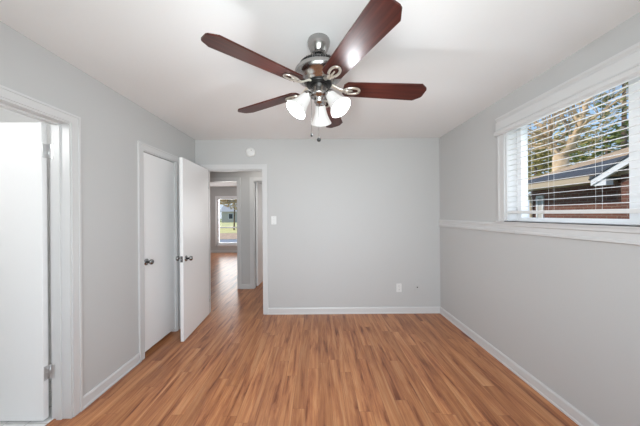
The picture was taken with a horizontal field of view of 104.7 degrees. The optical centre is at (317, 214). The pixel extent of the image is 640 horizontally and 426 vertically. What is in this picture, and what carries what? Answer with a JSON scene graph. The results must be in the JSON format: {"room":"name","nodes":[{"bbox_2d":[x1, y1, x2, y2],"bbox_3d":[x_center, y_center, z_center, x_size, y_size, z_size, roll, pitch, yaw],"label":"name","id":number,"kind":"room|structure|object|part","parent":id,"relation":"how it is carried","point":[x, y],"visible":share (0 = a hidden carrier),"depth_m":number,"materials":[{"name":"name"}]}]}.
{"room":"empty bedroom","nodes":[
{"label":"empty bedroom","id":0,"kind":"room"},
{"bbox_2d":[0,107,50,364],"bbox_3d":[-2.711,0.185,2.275,1.775,2.440,0.050,0,0,0],"label":"wall","id":1,"kind":"structure","parent":0,"point":[6,116],"depth_m":2.25,"materials":[{"name":"white paint"}]},
{"bbox_2d":[0,21,194,395],"bbox_3d":[-1.761,0.178,1.413,0.125,2.440,4.065,0,0,0],"label":"wall","id":2,"kind":"structure","parent":0,"point":[112,125],"depth_m":1.96,"materials":[{"name":"grey paint"}]},
{"bbox_2d":[0,122,54,420],"bbox_3d":[-2.177,0.385,1.678,0.750,2.004,0.044,0,0,0],"label":"door","id":3,"kind":"structure","parent":2,"relation":"in","point":[25,371],"depth_m":1.66,"materials":[{"name":"white paint"}]},
{"bbox_2d":[0,85,82,419],"bbox_3d":[-1.760,0.354,1.341,0.160,2.089,0.842,0,0,0],"label":"door frame","id":4,"kind":"structure","parent":2,"relation":"attached to","point":[65,127],"depth_m":1.69,"materials":[{"name":"grey paint"}]},
{"bbox_2d":[83,353,140,409],"bbox_3d":[-1.681,1.354,2.050,0.017,0.088,0.571,0,0,0],"label":"baseboard","id":5,"kind":"structure","parent":2,"relation":"attached to","point":[92,395],"depth_m":1.99,"materials":[{"name":"grey paint"}]},
{"bbox_2d":[143,152,174,351],"bbox_3d":[-1.693,0.372,2.683,0.108,1.976,0.533,0,0,0],"label":"door","id":6,"kind":"structure","parent":2,"relation":"in","point":[159,284],"depth_m":2.66,"materials":[{"name":"white paint"}]},
{"bbox_2d":[137,141,180,361],"bbox_3d":[-1.760,0.351,2.683,0.160,2.095,0.692,0,0,0],"label":"door frame","id":7,"kind":"structure","parent":2,"relation":"attached to","point":[142,147],"depth_m":2.40,"materials":[{"name":"grey paint"}]},
{"bbox_2d":[210,187,236,249],"bbox_3d":[-2.979,0.187,9.210,3.440,2.440,0.120,0,0,0],"label":"wall","id":8,"kind":"structure","parent":0,"point":[214,191],"depth_m":9.15,"materials":[{"name":"grey paint"}]},
{"bbox_2d":[210,250,236,252],"bbox_3d":[-3.020,1.364,9.142,3.340,0.088,0.017,0,0,0],"label":"baseboard","id":9,"kind":"structure","parent":8,"relation":"attached to","point":[211,251],"depth_m":9.14,"materials":[{"name":"grey paint"}]},
{"bbox_2d":[215,196,236,245],"bbox_3d":[-3.268,0.244,9.190,1.060,1.850,0.120,0,0,0],"label":"window","id":10,"kind":"structure","parent":8,"relation":"in","point":[217,216],"depth_m":9.13,"materials":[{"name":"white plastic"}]},
{"bbox_2d":[210,171,261,283],"bbox_3d":[-1.496,0.176,4.697,6.406,2.440,0.115,0,0,0],"label":"wall","id":11,"kind":"structure","parent":0,"point":[244,175],"depth_m":4.64,"materials":[{"name":"grey paint"}]},
{"bbox_2d":[210,177,240,288],"bbox_3d":[-1.878,0.355,4.697,0.881,2.089,0.150,0,0,0],"label":"door frame","id":12,"kind":"structure","parent":11,"relation":"attached to","point":[236,179],"depth_m":4.63,"materials":[{"name":"grey paint"}]},
{"bbox_2d":[241,284,249,288],"bbox_3d":[-1.345,1.351,4.631,0.176,0.088,0.017,0,0,0],"label":"baseboard","id":13,"kind":"structure","parent":11,"relation":"attached to","point":[243,286],"depth_m":4.63,"materials":[{"name":"grey paint"}]},
{"bbox_2d":[249,177,261,288],"bbox_3d":[-0.827,0.347,4.697,0.879,2.089,0.150,0,0,0],"label":"door frame","id":14,"kind":"structure","parent":11,"relation":"attached to","point":[252,180],"depth_m":4.63,"materials":[{"name":"grey paint"}]},
{"bbox_2d":[255,182,262,285],"bbox_3d":[-1.126,0.381,5.128,0.109,1.998,0.741,0,0,2],"label":"door","id":15,"kind":"structure","parent":11,"relation":"in","point":[258,194],"depth_m":4.87,"materials":[{"name":"white paint"}]},
{"bbox_2d":[255,182,261,238],"bbox_3d":[-1.309,0.175,6.952,0.100,2.440,4.395,0,0,0],"label":"wall partition","id":16,"kind":"structure","parent":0,"point":[255,182],"depth_m":5.02,"materials":[{"name":"grey paint"}]},
{"bbox_2d":[0,253,578,425],"bbox_3d":[-1.436,1.445,4.300,6.506,0.102,9.800,0,0,0],"label":"floor","id":17,"kind":"structure","parent":0,"point":[242,365],"depth_m":2.10,"materials":[{"name":"laminate"}]},
{"bbox_2d":[195,138,440,307],"bbox_3d":[-0.946,0.172,3.502,5.306,2.440,0.115,0,0,0],"label":"wall","id":18,"kind":"structure","parent":0,"point":[357,219],"depth_m":3.44,"materials":[{"name":"grey paint"}]},
{"bbox_2d":[176,157,209,341],"bbox_3d":[-1.506,0.381,3.064,0.175,2.010,0.772,0,0,-4],"label":"door","id":19,"kind":"structure","parent":18,"relation":"in","point":[194,184],"depth_m":2.94,"materials":[{"name":"white paint"}]},
{"bbox_2d":[200,164,267,314],"bbox_3d":[-1.155,0.349,3.502,0.924,2.089,0.150,0,0,0],"label":"door frame","id":20,"kind":"structure","parent":18,"relation":"attached to","point":[221,167],"depth_m":3.43,"materials":[{"name":"grey paint"}]},
{"bbox_2d":[246,147,254,156],"bbox_3d":[-0.932,-0.866,3.427,0.132,0.132,0.036,0,0,0],"label":"smoke detector","id":21,"kind":"object","parent":18,"relation":"attached to","point":[250,152],"visible":1,"depth_m":3.41,"materials":[{"name":"white plastic"}]},
{"bbox_2d":[271,216,275,223],"bbox_3d":[-0.608,0.081,3.436,0.071,0.116,0.019,0,0,0],"label":"light switch","id":22,"kind":"object","parent":18,"relation":"attached to","point":[273,218],"visible":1,"depth_m":3.44,"materials":[{"name":"white plastic"}]},
{"bbox_2d":[268,307,439,314],"bbox_3d":[0.515,1.337,3.437,2.402,0.088,0.017,0,0,0],"label":"baseboard","id":23,"kind":"structure","parent":18,"relation":"attached to","point":[319,310],"depth_m":3.43,"materials":[{"name":"grey paint"}]},
{"bbox_2d":[396,283,401,291],"bbox_3d":[1.136,1.022,3.441,0.073,0.118,0.008,0,0,0],"label":"power outlet","id":24,"kind":"object","parent":18,"relation":"attached to","point":[398,286],"visible":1,"depth_m":3.44,"materials":[{"name":"white plastic"}]},
{"bbox_2d":[414,283,419,291],"bbox_3d":[1.390,1.015,3.437,0.073,0.118,0.016,0,0,0],"label":"plate","id":25,"kind":"object","parent":18,"relation":"attached to","point":[417,285],"visible":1,"depth_m":3.44,"materials":[{"name":"grey paint"}]},
{"bbox_2d":[0,0,639,186],"bbox_3d":[-1.428,-1.094,4.325,6.560,0.100,9.890,0,0,0],"label":"ceiling","id":26,"kind":"structure","parent":0,"point":[468,55],"depth_m":1.58,"materials":[{"name":"white paint"}]},
{"bbox_2d":[201,0,426,141],"bbox_3d":[0.048,-0.742,1.517,1.260,0.626,1.282,0,0,0],"label":"ceiling fan","id":27,"kind":"object","parent":26,"relation":"hanging from","point":[319,72],"visible":1,"depth_m":1.38,"materials":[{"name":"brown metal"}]},
{"bbox_3d":[-0.296,-0.764,1.229,0.520,0.008,0.144,0,12,-42],"label":"blade","id":28,"kind":"part","parent":27,"relation":"part of","materials":[{"name":"brown wood"}]},
{"bbox_3d":[-0.342,-0.763,1.707,0.520,0.008,0.144,0,12,30],"label":"blade","id":29,"kind":"part","parent":27,"relation":"part of","materials":[{"name":"brown wood"}]},
{"bbox_3d":[-0.110,-0.644,1.439,0.145,0.154,0.128,0,0,0],"label":"lamp shade","id":30,"kind":"part","parent":27,"relation":"part of","materials":[{"name":"white glass"}]},
{"bbox_3d":[-0.036,-0.603,1.470,0.002,0.240,0.002,0,0,0],"label":"pull chain","id":31,"kind":"part","parent":27,"relation":"part of","materials":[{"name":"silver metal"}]},
{"bbox_3d":[0.026,-0.645,1.629,0.131,0.154,0.148,0,0,0],"label":"lamp shade","id":32,"kind":"part","parent":27,"relation":"part of","materials":[{"name":"white glass"}]},
{"bbox_3d":[0.098,-0.767,1.898,0.144,0.008,0.520,-13,-3,12],"label":"blade","id":33,"kind":"part","parent":27,"relation":"part of","materials":[{"name":"brown wood"}]},
{"bbox_3d":[0.101,-0.665,1.433,0.066,0.081,0.058,0,0,0],"label":"bulb","id":34,"kind":"part","parent":27,"relation":"part of","materials":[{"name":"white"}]},
{"bbox_3d":[0.120,-0.646,1.414,0.141,0.154,0.130,0,0,0],"label":"lamp shade","id":35,"kind":"part","parent":27,"relation":"part of","materials":[{"name":"white glass"}]},
{"bbox_3d":[0.173,-0.767,1.126,0.144,0.008,0.520,13,-5,-23],"label":"blade","id":36,"kind":"part","parent":27,"relation":"part of","materials":[{"name":"brown wood"}]},
{"bbox_3d":[0.416,-0.769,1.539,0.520,0.008,0.144,0,-12,-6],"label":"blade","id":37,"kind":"part","parent":27,"relation":"part of","materials":[{"name":"brown wood"}]},
{"bbox_2d":[439,12,639,425],"bbox_3d":[1.784,0.152,3.490,0.154,2.440,8.220,0,0,0],"label":"wall","id":38,"kind":"structure","parent":0,"point":[566,311],"depth_m":1.84,"materials":[{"name":"grey paint"}]},
{"bbox_2d":[440,307,598,425],"bbox_3d":[1.708,1.328,1.466,0.017,0.088,3.933,0,0,0],"label":"baseboard","id":39,"kind":"structure","parent":38,"relation":"attached to","point":[569,410],"depth_m":2.00,"materials":[{"name":"grey paint"}]},
{"bbox_2d":[438,42,639,244],"bbox_3d":[1.763,-0.364,2.055,0.188,1.060,2.780,0,0,0],"label":"window","id":40,"kind":"structure","parent":38,"relation":"in","point":[621,231],"depth_m":1.82,"materials":[{"name":"white plastic"}]},
{"bbox_2d":[494,50,639,213],"bbox_3d":[1.706,-0.430,1.494,0.102,0.848,1.648,0,0,0],"label":"window blind","id":41,"kind":"object","parent":40,"relation":"attached to","point":[627,69],"visible":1,"depth_m":1.60,"materials":[{"name":"white plastic"}]},
{"bbox_3d":[1.730,-0.392,2.020,0.042,0.719,0.001,0,0,0],"label":"ladder cord","id":42,"kind":"part","parent":41,"relation":"part of","materials":[{"name":"white fabric"}]},
{"bbox_3d":[1.730,-0.392,1.830,0.042,0.719,0.001,0,0,0],"label":"ladder cord","id":43,"kind":"part","parent":41,"relation":"part of","materials":[{"name":"white fabric"}]},
{"bbox_3d":[1.734,-0.019,1.492,0.046,0.026,1.453,0,0,0],"label":"rail","id":44,"kind":"part","parent":41,"relation":"part of","materials":[{"name":"white plastic"}]},
{"bbox_3d":[1.730,-0.392,1.520,0.042,0.719,0.001,0,0,0],"label":"ladder cord","id":45,"kind":"part","parent":41,"relation":"part of","materials":[{"name":"white fabric"}]},
{"bbox_3d":[1.736,0.065,1.492,0.128,0.018,1.655,0,0,0],"label":"sill","id":46,"kind":"part","parent":40,"relation":"part of","materials":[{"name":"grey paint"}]},
{"bbox_3d":[1.823,-0.391,1.492,0.068,0.905,1.485,0,0,0],"label":"frame","id":47,"kind":"part","parent":40,"relation":"part of","materials":[{"name":"white plastic"}]},
{"label":"outside","id":48,"kind":"structure","parent":0,"visible":0},
{"bbox_3d":[0.014,1.885,40.000,120.000,0.300,160.000,0,0,0],"label":"ground","id":49,"kind":"structure","parent":48,"visible":0},
{"bbox_2d":[219,205,236,222],"bbox_3d":[-18.503,-0.276,60.500,8.800,4.300,5.800,0,0,0],"label":"house","id":50,"kind":"structure","parent":49,"relation":"on","point":[227,212],"depth_m":58.00,"materials":[{"name":"grey"}]},
{"bbox_2d":[220,222,236,232],"bbox_3d":[-13.487,1.826,41.800,33.000,0.020,36.400,0,0,0],"label":"lawn strip","id":51,"kind":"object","parent":49,"relation":"on","point":[226,224],"depth_m":31.86,"materials":[{"name":"plant"}]},
{"bbox_2d":[219,199,236,229],"bbox_3d":[-9.276,-1.532,28.446,8.029,6.678,5.128,0,0,0],"label":"autumn tree","id":52,"kind":"object","parent":51,"relation":"on","point":[221,201],"visible":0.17,"depth_m":27.05,"materials":[{"name":"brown plant"}]},
{"bbox_2d":[220,233,236,238],"bbox_3d":[-6.487,1.769,20.550,19.000,0.030,5.900,0,0,0],"label":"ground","id":53,"kind":"structure","parent":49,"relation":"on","point":[222,235],"depth_m":20.23,"materials":[{"name":"beige concrete"}]},
{"bbox_2d":[528,113,608,199],"bbox_3d":[15.982,-2.380,18.318,5.415,8.001,7.445,0,0,19],"label":"leafy tree","id":54,"kind":"object","parent":49,"relation":"on","point":[541,166],"visible":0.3,"depth_m":16.10,"materials":[{"name":"green plant"}]},
{"bbox_2d":[532,137,604,171],"bbox_3d":[28.284,-3.207,27.932,7.279,9.465,7.727,0,0,-16],"label":"leafy tree","id":55,"kind":"object","parent":49,"relation":"on","point":[587,158],"visible":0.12,"depth_m":26.57,"materials":[{"name":"green plant"}]},
{"bbox_2d":[528,147,628,218],"bbox_3d":[9.897,-0.424,4.715,7.200,4.170,7.710,0,0,0],"label":"brick house","id":56,"kind":"structure","parent":49,"relation":"on","point":[539,204],"depth_m":6.39,"materials":[{"name":"brown brick"}]},
{"bbox_3d":[6.989,-0.127,7.745,0.010,0.800,0.150,0,0,0],"label":"pane","id":57,"kind":"part","parent":56,"relation":"part of","materials":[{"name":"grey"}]},
{"bbox_2d":[528,83,628,171],"bbox_3d":[10.804,-4.054,11.008,7.444,11.430,8.646,0,0,-32],"label":"bare tree","id":58,"kind":"object","parent":49,"relation":"on","point":[565,162],"visible":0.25,"depth_m":11.28,"materials":[{"name":"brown plant"}]},
{"bbox_2d":[558,124,628,162],"bbox_3d":[25.145,-3.163,20.992,4.711,9.424,7.796,0,0,-27],"label":"evergreen tree","id":59,"kind":"object","parent":49,"relation":"on","point":[615,135],"visible":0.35,"depth_m":21.75,"materials":[{"name":"green plant"}]},
{"bbox_2d":[593,82,628,149],"bbox_3d":[15.885,-4.513,12.935,2.952,12.263,2.029,0,0,0],"label":"tree","id":60,"kind":"object","parent":49,"relation":"on","point":[623,141],"visible":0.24,"depth_m":12.81,"materials":[{"name":"green plant"}]},
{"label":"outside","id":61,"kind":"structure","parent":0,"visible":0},
{"bbox_2d":[220,239,236,242],"bbox_3d":[-5.487,1.766,13.500,17.000,0.020,8.000,0,0,0],"label":"driveway","id":62,"kind":"structure","parent":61,"point":[221,240],"depth_m":16.69,"materials":[{"name":"grey concrete"}]}
]}

